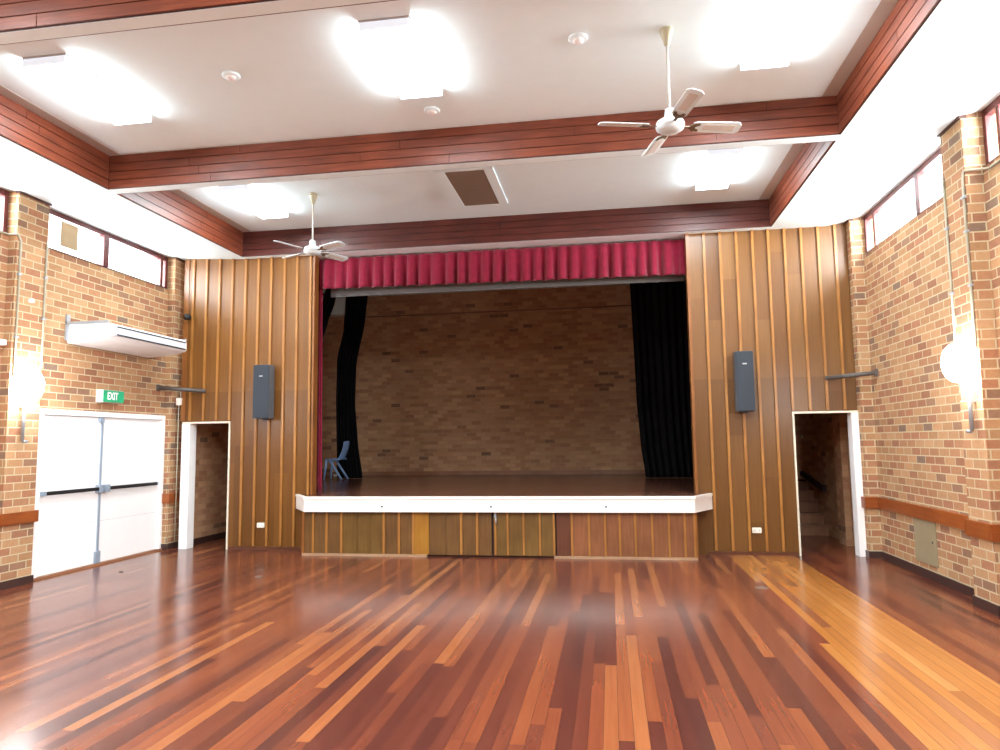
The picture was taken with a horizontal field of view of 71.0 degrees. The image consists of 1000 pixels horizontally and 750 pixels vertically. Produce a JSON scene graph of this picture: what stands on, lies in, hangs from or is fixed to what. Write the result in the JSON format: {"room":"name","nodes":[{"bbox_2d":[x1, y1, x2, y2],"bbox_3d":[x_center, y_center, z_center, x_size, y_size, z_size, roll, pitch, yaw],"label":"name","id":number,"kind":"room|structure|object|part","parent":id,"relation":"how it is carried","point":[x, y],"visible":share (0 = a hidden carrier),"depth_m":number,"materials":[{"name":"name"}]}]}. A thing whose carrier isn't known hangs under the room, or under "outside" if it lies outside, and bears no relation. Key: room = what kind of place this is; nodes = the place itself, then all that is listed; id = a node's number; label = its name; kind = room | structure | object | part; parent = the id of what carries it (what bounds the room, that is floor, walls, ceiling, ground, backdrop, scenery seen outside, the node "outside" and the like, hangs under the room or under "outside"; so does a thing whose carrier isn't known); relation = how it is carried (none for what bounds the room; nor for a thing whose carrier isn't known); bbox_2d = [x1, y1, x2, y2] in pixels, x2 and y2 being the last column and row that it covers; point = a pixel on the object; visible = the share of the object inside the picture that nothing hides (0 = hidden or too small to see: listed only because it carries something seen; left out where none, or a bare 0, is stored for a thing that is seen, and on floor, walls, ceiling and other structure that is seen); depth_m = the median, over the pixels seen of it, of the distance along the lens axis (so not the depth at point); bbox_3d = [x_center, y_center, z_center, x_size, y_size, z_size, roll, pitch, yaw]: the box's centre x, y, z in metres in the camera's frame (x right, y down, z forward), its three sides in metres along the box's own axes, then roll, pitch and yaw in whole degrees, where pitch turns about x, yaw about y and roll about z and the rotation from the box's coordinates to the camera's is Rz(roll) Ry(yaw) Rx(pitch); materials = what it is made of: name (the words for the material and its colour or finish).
{"room":"community hall","nodes":[
{"label":"community hall","id":0,"kind":"room"},
{"bbox_2d":[0,191,184,581],"bbox_3d":[-6.849,-0.260,4.966,0.360,5.050,14.800,-2,-6,9],"label":"wall","id":1,"kind":"structure","parent":0,"point":[72,374],"depth_m":9.67,"materials":[{"name":"beige brick"}]},
{"bbox_2d":[0,339,6,344],"bbox_3d":[-6.200,-0.421,8.502,0.090,0.065,0.425,-2,-6,9],"label":"wall shelf","id":2,"kind":"object","parent":1,"relation":"attached to","point":[2,341],"visible":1,"depth_m":8.65,"materials":[{"name":"white"}]},
{"bbox_2d":[0,188,8,232],"bbox_3d":[-6.551,-2.176,7.632,0.240,0.570,2.620,-2,-6,9],"label":"window","id":3,"kind":"structure","parent":1,"relation":"in","point":[4,194],"depth_m":8.86,"materials":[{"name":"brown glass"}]},
{"bbox_2d":[0,231,21,376],"bbox_3d":[-6.241,-0.947,8.132,0.148,1.812,1.488,-2,-6,9],"label":"conduit","id":4,"kind":"object","parent":1,"relation":"attached to","point":[19,274],"visible":1,"depth_m":8.82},
{"bbox_2d":[0,510,38,526],"bbox_3d":[-6.929,1.268,3.276,0.155,0.145,11.735,-2,-6,9],"label":"rail","id":5,"kind":"object","parent":1,"relation":"attached to","point":[15,518],"visible":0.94,"depth_m":8.74,"materials":[{"name":"brown wood"}]},
{"bbox_2d":[18,369,44,442],"bbox_3d":[-5.910,0.390,8.824,0.280,0.926,0.270,-2,-6,9],"label":"wall lamp","id":6,"kind":"object","parent":1,"relation":"attached to","point":[31,384],"visible":1,"depth_m":8.78,"materials":[{"name":"white glass"}]},
{"bbox_3d":[-6.012,0.570,8.823,0.069,0.520,0.040,-2,-6,9],"label":"stem","id":7,"kind":"part","parent":6,"relation":"part of","materials":[{"name":"silver metal"}]},
{"bbox_3d":[-5.909,0.129,8.848,0.270,0.400,0.270,-2,-6,9],"label":"globe","id":8,"kind":"part","parent":6,"relation":"part of"},
{"bbox_2d":[15,191,51,205],"bbox_3d":[-6.089,-2.312,9.169,0.070,0.045,0.520,-2,-6,9],"label":"packer","id":9,"kind":"structure","parent":1,"relation":"attached to","point":[20,192],"depth_m":9.12,"materials":[{"name":"wood"}]},
{"bbox_2d":[40,244,47,367],"bbox_3d":[-6.009,-0.912,9.242,0.032,1.650,0.056,-2,-6,9],"label":"conduit","id":10,"kind":"object","parent":1,"relation":"attached to","point":[45,277],"visible":1,"depth_m":9.23,"materials":[{"name":"white plastic"}]},
{"bbox_2d":[0,541,177,590],"bbox_3d":[-6.690,2.200,4.708,0.138,0.100,14.800,-2,-6,9],"label":"baseboard","id":11,"kind":"structure","parent":1,"relation":"attached to","point":[4,585],"depth_m":8.78,"materials":[{"name":"brown wood"}]},
{"bbox_2d":[31,409,164,580],"bbox_3d":[-5.944,1.644,10.490,0.275,2.300,2.700,-2,-6,9],"label":"door","id":12,"kind":"structure","parent":1,"relation":"in","point":[99,491],"depth_m":10.25,"materials":[{"name":"white paint"}]},
{"bbox_2d":[48,209,167,289],"bbox_3d":[-6.053,-1.877,10.794,0.240,0.570,2.710,-2,-6,9],"label":"window","id":13,"kind":"structure","parent":1,"relation":"in","point":[104,237],"depth_m":10.64,"materials":[{"name":"brown wood"}]},
{"bbox_2d":[60,221,77,250],"bbox_3d":[-6.114,-1.970,9.954,0.006,0.355,0.320,-2,-6,9],"label":"card patch","id":14,"kind":"object","parent":13,"relation":"attached to","point":[69,233],"visible":1,"depth_m":9.95,"materials":[{"name":"beige cardboard"}]},
{"bbox_3d":[-6.050,-1.598,10.768,0.240,0.010,2.710,-2,-6,9],"label":"sill","id":15,"kind":"part","parent":13,"relation":"part of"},
{"bbox_2d":[96,390,123,403],"bbox_3d":[-5.848,0.326,10.518,0.128,0.183,0.440,-2,-6,9],"label":"exit sign","id":16,"kind":"object","parent":1,"relation":"attached to","point":[103,396],"visible":1,"depth_m":10.43,"materials":[{"name":"green plastic"}]},
{"bbox_2d":[64,314,186,357],"bbox_3d":[-5.567,-0.570,10.604,0.707,0.400,1.830,-2,-6,9],"label":"air conditioner","id":17,"kind":"object","parent":1,"relation":"attached to","point":[99,334],"visible":1,"depth_m":10.08,"materials":[{"name":"white plastic"}]},
{"bbox_2d":[162,492,179,502],"bbox_3d":[-5.575,2.080,11.877,0.155,0.160,0.335,-2,-6,9],"label":"rail","id":18,"kind":"object","parent":1,"relation":"attached to","point":[166,498],"visible":0.73,"depth_m":11.74,"materials":[{"name":"brown wood"}]},
{"bbox_2d":[193,423,228,538],"bbox_3d":[-4.709,1.772,13.537,1.340,2.600,2.900,-2,-6,9],"label":"wall","id":19,"kind":"structure","parent":0,"point":[211,466],"depth_m":12.74,"materials":[{"name":"brick"}]},
{"bbox_2d":[193,531,225,545],"bbox_3d":[-5.132,3.002,13.263,0.020,0.110,2.740,-2,-6,9],"label":"baseboard","id":20,"kind":"structure","parent":19,"relation":"attached to","point":[200,540],"depth_m":12.61,"materials":[{"name":"black wood"}]},
{"bbox_2d":[180,255,318,549],"bbox_3d":[-4.224,0.418,11.858,2.475,4.960,0.165,-2,-6,9],"label":"wall","id":21,"kind":"structure","parent":0,"point":[245,313],"depth_m":11.82,"materials":[{"name":"brown wood"}]},
{"bbox_2d":[174,398,181,541],"bbox_3d":[-5.466,1.595,11.862,0.085,2.410,0.059,-2,-6,9],"label":"conduit","id":22,"kind":"object","parent":21,"relation":"attached to","point":[178,400],"visible":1,"depth_m":11.88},
{"bbox_2d":[156,385,205,392],"bbox_3d":[-5.367,0.234,11.810,0.772,0.134,0.071,1,-6,-15],"label":"rod","id":23,"kind":"object","parent":21,"relation":"attached to","point":[158,387],"visible":1,"depth_m":11.78,"materials":[{"name":"metal"}]},
{"bbox_2d":[183,313,190,319],"bbox_3d":[-5.363,-0.995,12.034,0.130,0.115,0.156,-2,-6,9],"label":"security camera","id":24,"kind":"object","parent":21,"relation":"attached to","point":[186,316],"visible":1,"depth_m":11.98,"materials":[{"name":"black plastic"}]},
{"bbox_2d":[178,421,230,549],"bbox_3d":[-4.949,1.854,11.854,0.875,2.120,0.190,-2,-6,9],"label":"door frame","id":25,"kind":"structure","parent":21,"relation":"in","point":[188,444],"depth_m":11.83,"materials":[{"name":"white wood"}]},
{"bbox_2d":[257,523,264,527],"bbox_3d":[-3.939,2.474,11.543,0.130,0.080,0.048,-2,-6,9],"label":"power outlet","id":26,"kind":"object","parent":21,"relation":"attached to","point":[259,525],"visible":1,"depth_m":11.53,"materials":[{"name":"white plastic"}]},
{"bbox_2d":[252,365,274,419],"bbox_3d":[-3.917,0.293,11.644,0.285,0.910,0.254,-2,-6,9],"label":"speaker","id":27,"kind":"object","parent":21,"relation":"attached to","point":[263,375],"visible":1,"depth_m":11.53},
{"bbox_3d":[-3.858,2.846,11.512,1.300,0.050,0.020,-2,-6,9],"label":"skirting","id":28,"kind":"part","parent":21,"relation":"part of","materials":[{"name":"brown wood"}]},
{"bbox_2d":[316,262,322,492],"bbox_3d":[-3.063,0.007,11.942,0.104,3.955,0.031,-3,-6,18],"label":"stage curtain","id":29,"kind":"object","parent":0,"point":[320,302],"visible":0.99,"depth_m":11.90,"materials":[{"name":"red fabric"}]},
{"bbox_2d":[323,296,345,316],"bbox_3d":[-4.429,-1.830,18.612,0.900,0.500,0.300,-2,-6,9],"label":"wall","id":30,"kind":"structure","parent":0,"point":[339,306],"depth_m":18.43,"materials":[{"name":"paint"}]},
{"bbox_2d":[322,284,644,471],"bbox_3d":[0.573,0.366,16.067,11.800,5.750,3.850,-2,-6,9],"label":"wall","id":31,"kind":"structure","parent":0,"point":[555,389],"depth_m":17.91,"materials":[{"name":"brick"}]},
{"bbox_2d":[322,470,644,475],"bbox_3d":[0.826,2.437,17.521,11.340,0.100,0.025,-2,-6,9],"label":"baseboard","id":32,"kind":"structure","parent":31,"relation":"attached to","point":[530,472],"depth_m":17.63,"materials":[{"name":"brown wood"}]},
{"bbox_2d":[365,305,630,317],"bbox_3d":[0.851,-1.666,17.898,9.700,0.052,0.032,-2,-6,9],"label":"conduit","id":33,"kind":"object","parent":31,"relation":"attached to","point":[615,305],"visible":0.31,"depth_m":18.02,"materials":[{"name":"black metal"}]},
{"bbox_2d":[0,535,999,749],"bbox_3d":[-0.730,2.465,7.100,11.850,0.120,21.600,-2,-6,9],"label":"floor","id":34,"kind":"structure","parent":0,"point":[177,649],"depth_m":5.64,"materials":[{"name":"brown wood"}]},
{"bbox_2d":[295,493,712,560],"bbox_3d":[-0.127,2.288,10.684,6.647,0.906,0.596,-2,-6,9],"label":"stage","id":35,"kind":"object","parent":34,"relation":"on","point":[556,527],"visible":1,"depth_m":10.43,"materials":[{"name":"brown wood"}]},
{"bbox_3d":[-3.029,2.480,11.166,0.045,0.652,0.512,-2,-6,9],"label":"panel","id":36,"kind":"part","parent":35,"relation":"part of","materials":[{"name":"wood"}]},
{"bbox_3d":[-2.756,2.441,10.894,0.626,0.640,0.030,-2,-6,9],"label":"panel","id":37,"kind":"part","parent":35,"relation":"part of","materials":[{"name":"brown wood"}]},
{"bbox_3d":[-2.109,2.423,10.793,0.676,0.640,0.030,-2,-6,9],"label":"panel","id":38,"kind":"part","parent":35,"relation":"part of","materials":[{"name":"brown wood"}]},
{"bbox_3d":[-1.543,2.407,10.706,0.461,0.640,0.030,-2,-6,9],"label":"panel","id":39,"kind":"part","parent":35,"relation":"part of","materials":[{"name":"brown wood"}]},
{"bbox_3d":[-1.194,2.396,10.644,0.241,0.640,0.030,-2,-6,9],"label":"panel","id":40,"kind":"part","parent":35,"relation":"part of","materials":[{"name":"brown wood"}]},
{"bbox_3d":[-0.597,2.383,10.559,0.956,0.645,0.030,-2,-6,9],"label":"hatch door","id":41,"kind":"part","parent":35,"relation":"part of","materials":[{"name":"brown wood"}]},
{"bbox_3d":[0.363,2.356,10.411,0.921,0.645,0.030,-2,-6,9],"label":"hatch door","id":42,"kind":"part","parent":35,"relation":"part of","materials":[{"name":"brown wood"}]},
{"bbox_3d":[0.947,2.337,10.321,0.222,0.640,0.030,-2,-6,9],"label":"panel","id":43,"kind":"part","parent":35,"relation":"part of","materials":[{"name":"brown wood"}]},
{"bbox_3d":[1.931,2.310,10.168,1.762,0.640,0.030,-2,-6,9],"label":"panel","id":44,"kind":"part","parent":35,"relation":"part of","materials":[{"name":"brown wood"}]},
{"bbox_3d":[2.847,2.315,10.258,0.030,0.652,0.510,-2,-6,9],"label":"panel","id":45,"kind":"part","parent":35,"relation":"part of","materials":[{"name":"brown wood"}]},
{"bbox_2d":[755,586,768,588],"bbox_3d":[3.011,2.443,8.059,0.150,0.011,0.150,-2,-6,9],"label":"floor plate","id":46,"kind":"object","parent":34,"relation":"on","point":[757,587],"visible":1,"depth_m":8.04,"materials":[{"name":"metal"}]},
{"bbox_2d":[798,471,828,535],"bbox_3d":[5.352,2.375,13.172,1.095,1.070,1.490,-2,-6,9],"label":"staircase","id":47,"kind":"structure","parent":34,"relation":"on","point":[811,519],"depth_m":12.67,"materials":[{"name":"brown wood"}]},
{"bbox_3d":[5.859,1.984,13.150,0.065,0.310,1.450,-2,-6,9],"label":"handrail","id":48,"kind":"part","parent":47,"relation":"part of","materials":[{"name":"black metal"}]},
{"bbox_2d":[0,0,999,295],"bbox_3d":[-0.796,-2.893,7.643,11.850,0.850,21.450,-2,-6,9],"label":"ceiling","id":49,"kind":"structure","parent":0,"point":[309,74],"depth_m":7.21,"materials":[{"name":"paint"}]},
{"bbox_2d":[0,85,119,188],"bbox_3d":[-5.039,-2.669,7.268,0.170,0.438,2.960,-2,-6,9],"label":"ceiling beam","id":50,"kind":"structure","parent":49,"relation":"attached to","point":[19,125],"depth_m":7.82,"materials":[{"name":"brown wood"}]},
{"bbox_3d":[-5.028,-2.881,7.287,0.142,0.013,2.960,-2,-6,9],"label":"cornice","id":51,"kind":"part","parent":50,"relation":"part of","materials":[{"name":"white paint"}]},
{"bbox_2d":[22,53,151,125],"bbox_3d":[-4.133,-2.862,7.108,0.450,0.088,1.250,-2,-6,9],"label":"ceiling light","id":52,"kind":"object","parent":49,"relation":"attached to","point":[61,70],"visible":1,"depth_m":6.96,"materials":[{"name":"white plastic"}]},
{"bbox_2d":[117,189,250,256],"bbox_3d":[-4.544,-2.371,10.411,0.170,0.438,3.050,-2,-6,9],"label":"fascia","id":53,"kind":"object","parent":49,"relation":"attached to","point":[171,206],"visible":0.77,"depth_m":10.48,"materials":[{"name":"brown wood"}]},
{"bbox_3d":[-4.533,-2.583,10.429,0.142,0.013,3.050,-2,-6,9],"label":"cornice","id":54,"kind":"part","parent":53,"relation":"part of","materials":[{"name":"brown wood"}]},
{"bbox_2d":[0,0,394,44],"bbox_3d":[-1.118,-2.936,5.080,8.600,0.450,0.180,-2,-6,9],"label":"ceiling beam","id":55,"kind":"structure","parent":49,"relation":"attached to","point":[21,21],"depth_m":5.28,"materials":[{"name":"paint"}]},
{"bbox_2d":[222,70,240,80],"bbox_3d":[-2.640,-2.922,6.884,0.176,0.049,0.176,-2,-6,9],"label":"smoke detector","id":56,"kind":"object","parent":49,"relation":"attached to","point":[229,75],"visible":1,"depth_m":6.85,"materials":[{"name":"paint"}]},
{"bbox_2d":[218,184,288,218],"bbox_3d":[-3.619,-2.553,10.369,0.450,0.088,1.250,-2,-6,9],"label":"ceiling light","id":57,"kind":"object","parent":49,"relation":"attached to","point":[249,197],"visible":0.99,"depth_m":10.22,"materials":[{"name":"white plastic"}]},
{"bbox_2d":[273,193,347,260],"bbox_3d":[-2.702,-2.180,10.128,0.963,0.901,0.963,0,-6,-9],"label":"ceiling fan","id":58,"kind":"object","parent":49,"relation":"hanging from","point":[312,249],"visible":1,"depth_m":10.07,"materials":[{"name":"metal"}]},
{"bbox_3d":[-2.697,-1.839,10.095,0.250,0.216,0.250,-2,-6,9],"label":"motor","id":59,"kind":"part","parent":58,"relation":"part of","materials":[{"name":"white metal"}]},
{"bbox_3d":[-2.357,-1.815,9.845,0.440,0.043,0.142,-5,-7,36],"label":"blade","id":60,"kind":"part","parent":58,"relation":"part of","materials":[{"name":"white plastic"}]},
{"bbox_3d":[-2.450,-1.758,10.429,0.142,0.043,0.440,-5,-7,36],"label":"blade","id":61,"kind":"part","parent":58,"relation":"part of","materials":[{"name":"white plastic"}]},
{"bbox_2d":[322,288,335,339],"bbox_3d":[-3.532,-1.169,14.087,0.664,1.331,0.048,-2,-6,9],"label":"stage curtain","id":62,"kind":"object","parent":49,"relation":"hanging from","point":[328,302],"visible":0.42,"depth_m":14.09,"materials":[{"name":"black fabric"}]},
{"bbox_2d":[336,296,367,477],"bbox_3d":[-3.553,0.225,16.806,0.795,4.460,0.114,-2,-6,9],"label":"stage curtain","id":63,"kind":"object","parent":49,"relation":"hanging from","point":[355,307],"visible":0.94,"depth_m":16.82,"materials":[{"name":"black fabric"}]},
{"bbox_2d":[358,15,442,99],"bbox_3d":[-0.902,-2.952,6.608,0.450,0.088,1.250,-2,-6,9],"label":"ceiling light","id":64,"kind":"object","parent":49,"relation":"attached to","point":[395,42],"visible":1,"depth_m":6.45,"materials":[{"name":"white plastic"}]},
{"bbox_2d":[424,106,439,114],"bbox_3d":[-0.743,-2.872,7.658,0.176,0.049,0.176,-2,-6,9],"label":"smoke detector","id":65,"kind":"object","parent":49,"relation":"attached to","point":[431,110],"visible":1,"depth_m":7.62,"materials":[{"name":"plastic"}]},
{"bbox_2d":[432,166,507,207],"bbox_3d":[-0.392,-2.659,9.982,0.820,0.035,1.420,-2,-6,9],"label":"ceiling vent","id":66,"kind":"object","parent":49,"relation":"in","point":[476,186],"visible":0.88,"depth_m":9.88,"materials":[{"name":"metal"}]},
{"bbox_3d":[-0.377,-2.658,9.980,0.530,0.022,1.360,-2,-6,9],"label":"panel","id":67,"kind":"part","parent":66,"relation":"part of","materials":[{"name":"brown metal"}]},
{"bbox_2d":[107,95,840,193],"bbox_3d":[-0.631,-2.643,8.173,8.600,0.450,0.190,-2,-6,9],"label":"ceiling beam","id":68,"kind":"structure","parent":49,"relation":"attached to","point":[815,119],"depth_m":8.04,"materials":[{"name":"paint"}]},
{"bbox_2d":[242,199,771,258],"bbox_3d":[-0.115,-2.332,11.453,8.600,0.450,0.380,-2,-6,9],"label":"ceiling beam","id":69,"kind":"structure","parent":49,"relation":"attached to","point":[670,221],"depth_m":11.23,"materials":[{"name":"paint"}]},
{"bbox_2d":[319,239,685,289],"bbox_3d":[-0.077,-1.781,11.538,6.123,0.583,0.152,-2,-6,9],"label":"valance","id":70,"kind":"object","parent":69,"relation":"hanging from","point":[653,257],"visible":0.98,"depth_m":11.49,"materials":[{"name":"red fabric"}]},
{"bbox_2d":[568,32,587,44],"bbox_3d":[0.704,-3.020,6.326,0.176,0.049,0.176,-2,-6,9],"label":"smoke detector","id":71,"kind":"object","parent":49,"relation":"attached to","point":[578,38],"visible":1,"depth_m":6.29,"materials":[{"name":"plastic"}]},
{"bbox_2d":[630,278,693,477],"bbox_3d":[3.903,0.042,15.243,1.994,4.330,0.135,-2,-6,9],"label":"stage curtain","id":72,"kind":"object","parent":49,"relation":"hanging from","point":[658,309],"visible":0.52,"depth_m":15.29,"materials":[{"name":"black fabric"}]},
{"bbox_2d":[598,26,741,156],"bbox_3d":[1.482,-2.594,6.174,0.956,0.946,0.956,-5,-7,39],"label":"ceiling fan","id":73,"kind":"object","parent":49,"relation":"hanging from","point":[672,123],"visible":1,"depth_m":6.12,"materials":[{"name":"metal"}]},
{"bbox_3d":[1.072,-2.178,6.094,0.435,0.043,0.142,0,-6,-5],"label":"blade","id":74,"kind":"part","parent":73,"relation":"part of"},
{"bbox_3d":[1.448,-2.139,6.547,0.142,0.043,0.435,0,-6,-5],"label":"blade","id":75,"kind":"part","parent":73,"relation":"part of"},
{"bbox_3d":[1.487,-2.231,6.138,0.250,0.216,0.250,-2,-6,9],"label":"motor","id":76,"kind":"part","parent":73,"relation":"part of","materials":[{"name":"white metal"}]},
{"bbox_3d":[1.527,-2.220,5.720,0.142,0.043,0.435,0,-6,-5],"label":"blade","id":77,"kind":"part","parent":73,"relation":"part of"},
{"bbox_3d":[1.903,-2.181,6.173,0.435,0.043,0.142,0,-6,-5],"label":"blade","id":78,"kind":"part","parent":73,"relation":"part of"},
{"bbox_2d":[695,148,743,190],"bbox_3d":[2.910,-2.736,9.358,0.450,0.088,1.250,-2,-6,9],"label":"ceiling light","id":79,"kind":"object","parent":49,"relation":"attached to","point":[718,166],"visible":0.98,"depth_m":9.20,"materials":[{"name":"white plastic"}]},
{"bbox_2d":[739,0,817,70],"bbox_3d":[2.442,-3.042,6.126,0.450,0.088,1.250,-2,-6,9],"label":"ceiling light","id":80,"kind":"object","parent":49,"relation":"attached to","point":[778,26],"visible":1,"depth_m":6.15,"materials":[{"name":"white plastic"}]},
{"bbox_2d":[759,141,835,225],"bbox_3d":[3.784,-2.604,9.122,0.170,0.438,3.050,-2,-6,9],"label":"fascia","id":81,"kind":"object","parent":49,"relation":"attached to","point":[811,154],"visible":0.81,"depth_m":9.20,"materials":[{"name":"brown wood"}]},
{"bbox_3d":[3.767,-2.815,9.144,0.142,0.013,3.050,-2,-6,9],"label":"cornice","id":82,"kind":"part","parent":81,"relation":"part of","materials":[{"name":"brown wood"}]},
{"bbox_2d":[823,0,940,133],"bbox_3d":[3.289,-2.902,5.979,0.170,0.438,2.960,-2,-6,9],"label":"ceiling beam","id":83,"kind":"structure","parent":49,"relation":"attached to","point":[907,17],"depth_m":6.30,"materials":[{"name":"brown wood"}]},
{"bbox_3d":[3.272,-3.113,6.002,0.142,0.013,2.960,-2,-6,9],"label":"cornice","id":84,"kind":"part","parent":83,"relation":"part of","materials":[{"name":"brown wood"}]},
{"bbox_2d":[301,474,804,495],"bbox_3d":[0.272,2.204,14.001,11.375,0.100,7.115,-2,-6,9],"label":"floor","id":85,"kind":"structure","parent":0,"point":[544,484],"depth_m":13.15,"materials":[{"name":"brown wood"}]},
{"bbox_2d":[323,441,349,479],"bbox_3d":[-3.762,1.974,16.215,0.525,0.892,0.436,-2,-6,9],"label":"plastic chair","id":86,"kind":"object","parent":85,"relation":"on","point":[345,448],"visible":1,"depth_m":16.09,"materials":[{"name":"blue plastic"}]},
{"bbox_3d":[-3.995,2.167,16.044,0.105,0.460,0.060,-2,-6,9],"label":"leg","id":87,"kind":"part","parent":86,"relation":"part of","materials":[{"name":"blue plastic"}]},
{"bbox_3d":[-3.938,2.201,16.412,0.105,0.460,0.060,-2,-6,9],"label":"leg","id":88,"kind":"part","parent":86,"relation":"part of","materials":[{"name":"blue plastic"}]},
{"bbox_3d":[-3.762,2.159,16.008,0.354,0.483,0.063,-2,-6,9],"label":"leg","id":89,"kind":"part","parent":86,"relation":"part of","materials":[{"name":"blue plastic"}]},
{"bbox_3d":[-3.704,2.194,16.375,0.354,0.483,0.063,-2,-6,9],"label":"leg","id":90,"kind":"part","parent":86,"relation":"part of","materials":[{"name":"blue plastic"}]},
{"bbox_3d":[-3.594,1.737,16.212,0.180,0.424,0.375,-2,-6,9],"label":"backrest","id":91,"kind":"part","parent":86,"relation":"part of","materials":[{"name":"blue plastic"}]},
{"bbox_2d":[684,223,856,555],"bbox_3d":[4.254,0.171,10.547,2.830,4.980,0.165,-2,-6,9],"label":"wall","id":92,"kind":"structure","parent":0,"point":[782,296],"depth_m":10.55,"materials":[{"name":"brown wood"}]},
{"bbox_2d":[733,351,755,413],"bbox_3d":[3.643,0.111,10.471,0.260,0.920,0.254,-2,-6,9],"label":"speaker","id":93,"kind":"object","parent":92,"relation":"attached to","point":[743,366],"visible":1,"depth_m":10.36},
{"bbox_3d":[3.728,2.634,10.338,1.260,0.050,0.020,-2,-6,9],"label":"skirting","id":94,"kind":"part","parent":92,"relation":"part of","materials":[{"name":"brown wood"}]},
{"bbox_2d":[752,527,761,532],"bbox_3d":[3.791,2.292,10.344,0.130,0.080,0.048,-2,-6,9],"label":"power outlet","id":95,"kind":"object","parent":92,"relation":"attached to","point":[754,529],"visible":1,"depth_m":10.33,"materials":[{"name":"white plastic"}]},
{"bbox_2d":[792,410,866,556],"bbox_3d":[5.023,1.575,10.310,1.315,2.120,0.190,-2,-6,9],"label":"door frame","id":96,"kind":"structure","parent":92,"relation":"in","point":[852,416],"depth_m":10.25,"materials":[{"name":"beige painted timber"}]},
{"bbox_2d":[825,369,878,379],"bbox_3d":[5.084,-0.002,10.155,0.726,0.112,0.072,-6,-7,41],"label":"rod","id":97,"kind":"object","parent":92,"relation":"attached to","point":[875,372],"visible":1,"depth_m":10.12,"materials":[{"name":"metal"}]},
{"bbox_2d":[794,413,854,545],"bbox_3d":[5.991,0.062,13.651,0.340,5.750,6.480,-2,-6,9],"label":"wall","id":98,"kind":"structure","parent":0,"point":[823,451],"depth_m":12.19,"materials":[{"name":"brick"}]},
{"bbox_2d":[846,111,999,605],"bbox_3d":[4.321,-0.582,3.137,0.410,5.050,14.600,-2,-6,9],"label":"wall","id":99,"kind":"structure","parent":0,"point":[916,447],"depth_m":8.13,"materials":[{"name":"beige brick"}]},
{"bbox_2d":[863,148,941,252],"bbox_3d":[5.257,-2.195,8.922,0.240,0.590,2.890,-2,-6,9],"label":"window","id":100,"kind":"structure","parent":99,"relation":"in","point":[918,177],"depth_m":8.93,"materials":[{"name":"brown wood"}]},
{"bbox_2d":[913,517,938,567],"bbox_3d":[5.185,2.033,8.549,0.022,0.525,0.600,-2,-6,9],"label":"access panel","id":101,"kind":"object","parent":99,"relation":"attached to","point":[925,535],"visible":1,"depth_m":8.52,"materials":[{"name":"metal"}]},
{"bbox_2d":[861,496,999,541],"bbox_3d":[4.208,1.159,2.990,0.205,0.160,14.600,-2,-6,9],"label":"rail","id":102,"kind":"object","parent":99,"relation":"attached to","point":[985,531],"visible":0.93,"depth_m":8.11,"materials":[{"name":"brown wood"}]},
{"bbox_2d":[865,550,999,616],"bbox_3d":[4.226,1.885,2.919,0.188,0.100,14.600,-2,-6,9],"label":"baseboard","id":103,"kind":"structure","parent":99,"relation":"attached to","point":[985,605],"depth_m":8.16,"materials":[{"name":"brown wood"}]},
{"bbox_2d":[942,178,956,342],"bbox_3d":[4.742,-1.190,7.398,0.032,1.830,0.056,-2,-6,9],"label":"conduit","id":104,"kind":"object","parent":99,"relation":"attached to","point":[946,228],"visible":0.83,"depth_m":7.39,"materials":[{"name":"white plastic"}]},
{"bbox_2d":[937,114,965,137],"bbox_3d":[4.722,-2.604,7.340,0.070,0.045,0.485,-2,-6,9],"label":"packer","id":105,"kind":"structure","parent":99,"relation":"attached to","point":[953,122],"depth_m":7.27,"materials":[{"name":"wood"}]},
{"bbox_2d":[941,343,975,432],"bbox_3d":[4.591,0.129,7.013,0.280,0.906,0.270,-2,-6,9],"label":"wall lamp","id":106,"kind":"object","parent":99,"relation":"attached to","point":[957,362],"visible":1,"depth_m":6.96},
{"bbox_3d":[4.583,-0.122,7.038,0.270,0.400,0.270,-2,-6,9],"label":"globe","id":107,"kind":"part","parent":106,"relation":"part of"},
{"bbox_3d":[4.698,0.302,6.979,0.069,0.500,0.040,-2,-6,9],"label":"stem","id":108,"kind":"part","parent":106,"relation":"part of","materials":[{"name":"silver metal"}]},
{"bbox_2d":[961,159,999,348],"bbox_3d":[4.738,-1.221,6.361,0.178,1.812,1.348,-1,-6,1],"label":"conduit","id":109,"kind":"object","parent":99,"relation":"attached to","point":[964,196],"visible":1,"depth_m":6.99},
{"bbox_2d":[981,95,999,164],"bbox_3d":[4.753,-2.498,5.721,0.240,0.590,2.680,-2,-6,9],"label":"window","id":110,"kind":"structure","parent":99,"relation":"in","point":[993,107],"depth_m":6.98,"materials":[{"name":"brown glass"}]},
{"bbox_3d":[0.145,0.064,12.894,8.980,5.750,3.180,-2,-6,9],"label":"wall","id":111,"kind":"structure","parent":0,"visible":0},
{"bbox_2d":[331,274,683,297],"bbox_3d":[0.014,-1.513,11.678,5.940,0.180,0.025,-2,-6,9],"label":"board","id":112,"kind":"object","parent":111,"relation":"attached to","point":[451,287],"visible":0.64,"depth_m":11.68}
]}

